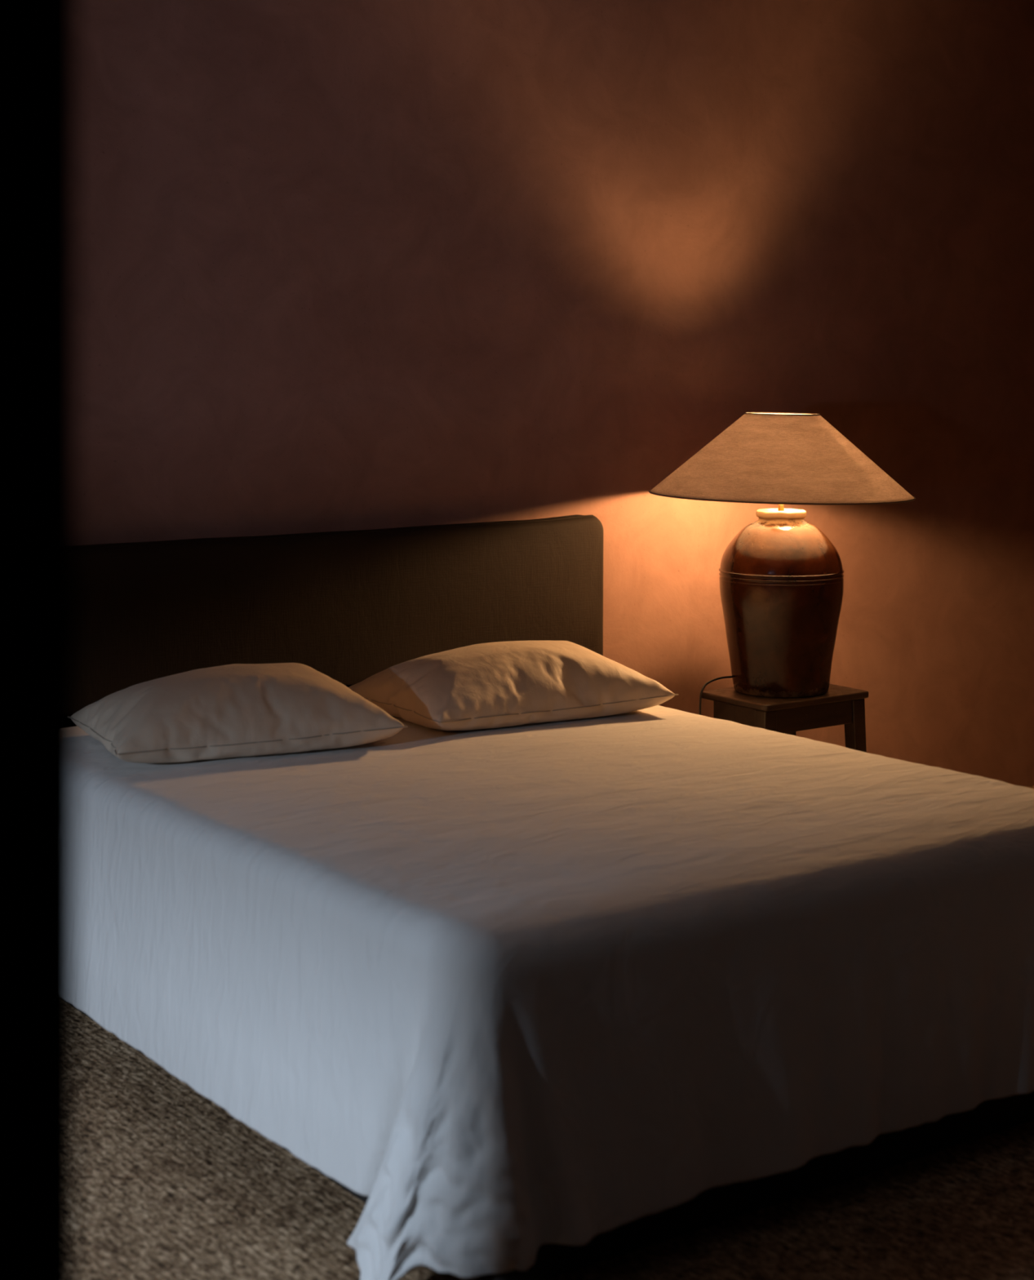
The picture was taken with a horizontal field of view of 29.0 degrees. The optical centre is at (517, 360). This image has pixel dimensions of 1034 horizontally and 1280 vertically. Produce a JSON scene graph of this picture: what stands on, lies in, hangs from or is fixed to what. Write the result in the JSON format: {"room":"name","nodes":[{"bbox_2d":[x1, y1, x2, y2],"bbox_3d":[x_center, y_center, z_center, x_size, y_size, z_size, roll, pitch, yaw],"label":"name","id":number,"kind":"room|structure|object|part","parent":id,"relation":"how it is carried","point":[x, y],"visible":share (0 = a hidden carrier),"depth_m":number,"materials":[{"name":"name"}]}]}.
{"room":"bedroom","nodes":[
{"label":"bedroom","id":0,"kind":"room"},
{"bbox_2d":[0,0,75,1279],"bbox_3d":[2.022,0.051,2.513,7.400,3.013,0.120,0,0,-35],"label":"wall","id":1,"kind":"structure","parent":0,"point":[37,37],"depth_m":0.87,"materials":[{"name":"grey paint"}]},
{"bbox_2d":[75,0,1033,786],"bbox_3d":[-0.418,0.051,5.803,7.600,3.013,0.200,0,0,-35],"label":"wall","id":2,"kind":"structure","parent":0,"point":[341,265],"depth_m":6.15,"materials":[{"name":"paint"}]},
{"bbox_2d":[75,786,1033,1279],"bbox_3d":[1.449,1.607,3.152,7.600,0.100,6.685,0,0,-35],"label":"floor","id":3,"kind":"structure","parent":0,"point":[171,1185],"depth_m":3.65,"materials":[{"name":"carpet"}]},
{"bbox_2d":[75,514,1033,1279],"bbox_3d":[-0.026,1.013,4.582,2.172,1.092,2.233,0,0,-35],"label":"bed","id":4,"kind":"object","parent":3,"relation":"on","point":[348,606],"visible":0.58,"depth_m":5.38,"materials":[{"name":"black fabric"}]},
{"bbox_3d":[-0.640,1.015,5.454,2.165,1.088,0.102,0,0,-35],"label":"headboard","id":5,"kind":"part","parent":4,"relation":"part of","materials":[{"name":"brown fabric"}]},
{"bbox_2d":[75,705,1033,1279],"bbox_3d":[-0.010,1.236,4.468,1.890,0.632,2.213,0,0,-35],"label":"bedspread","id":6,"kind":"object","parent":4,"relation":"on","point":[513,991],"visible":0.83,"depth_m":3.66,"materials":[{"name":"white fabric"}]},
{"bbox_2d":[75,662,407,763],"bbox_3d":[-0.683,0.831,4.834,0.700,0.178,0.528,0,0,-24],"label":"pillow","id":7,"kind":"object","parent":6,"relation":"on","point":[233,710],"visible":1,"depth_m":4.68,"materials":[{"name":"beige fabric"}]},
{"bbox_2d":[348,640,678,730],"bbox_3d":[-0.022,0.833,5.249,0.725,0.174,0.527,0,0,-32],"label":"pillow","id":8,"kind":"object","parent":6,"relation":"on","point":[509,683],"visible":0.97,"depth_m":5.10,"materials":[{"name":"beige fabric"}]},
{"bbox_2d":[702,684,868,752],"bbox_3d":[0.799,1.274,5.987,0.437,0.565,0.302,0,0,-35],"label":"nightstand","id":9,"kind":"object","parent":3,"relation":"on","point":[841,705],"visible":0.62,"depth_m":5.89,"materials":[{"name":"brown wood"}]},
{"bbox_3d":[0.648,1.048,5.880,0.022,0.072,0.186,0,0,-35],"label":"rail","id":10,"kind":"part","parent":9,"relation":"part of","materials":[{"name":"brown wood"}]},
{"bbox_3d":[0.717,1.285,5.781,0.066,0.544,0.056,0,0,-35],"label":"leg","id":11,"kind":"part","parent":9,"relation":"part of","materials":[{"name":"brown wood"}]},
{"bbox_2d":[648,412,915,715],"bbox_3d":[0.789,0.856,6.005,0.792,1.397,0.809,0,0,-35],"label":"table lamp","id":12,"kind":"object","parent":9,"relation":"on","point":[781,577],"visible":0.99,"depth_m":5.84,"materials":[{"name":"brown ceramic"}]},
{"bbox_3d":[0.504,1.257,6.045,0.430,0.605,0.166,0,0,10],"label":"cord","id":13,"kind":"part","parent":12,"relation":"part of","materials":[{"name":"black plastic"}]},
{"bbox_3d":[0.794,0.407,5.998,0.036,0.105,0.036,0,0,-35],"label":"stem","id":14,"kind":"part","parent":12,"relation":"part of","materials":[{"name":"gold metal"}]},
{"bbox_2d":[719,508,844,697],"bbox_3d":[0.794,0.719,5.998,0.374,0.544,0.374,0,0,-35],"label":"lamp base","id":15,"kind":"object","parent":12,"relation":"attached to","point":[782,580],"depth_m":5.86,"materials":[{"name":"brown ceramic"}]},
{"bbox_3d":[0.796,0.281,5.998,0.789,0.242,0.789,1,0,-35],"label":"lamp shade","id":16,"kind":"part","parent":12,"relation":"part of","materials":[{"name":"beige fabric"}]},
{"bbox_3d":[0.794,0.403,5.998,0.794,0.005,0.794,1,0,-35],"label":"trim","id":17,"kind":"part","parent":12,"relation":"part of","materials":[{"name":"brown fabric"}]},
{"bbox_3d":[0.798,0.161,5.998,0.225,0.004,0.225,1,0,-35],"label":"trim","id":18,"kind":"part","parent":12,"relation":"part of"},
{"bbox_3d":[0.803,1.002,5.989,0.425,0.020,0.302,0,0,-35],"label":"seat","id":19,"kind":"part","parent":9,"relation":"part of","materials":[{"name":"brown wood"}]},
{"bbox_3d":[0.832,1.285,6.158,0.066,0.544,0.056,0,0,-35],"label":"leg","id":20,"kind":"part","parent":9,"relation":"part of","materials":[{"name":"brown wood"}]},
{"bbox_3d":[0.872,1.048,5.884,0.305,0.072,0.022,0,0,-35],"label":"rail","id":21,"kind":"part","parent":9,"relation":"part of","materials":[{"name":"brown wood"}]},
{"bbox_3d":[1.021,1.285,5.995,0.066,0.544,0.056,0,0,-35],"label":"leg","id":22,"kind":"part","parent":9,"relation":"part of","materials":[{"name":"brown wood"}]}
]}

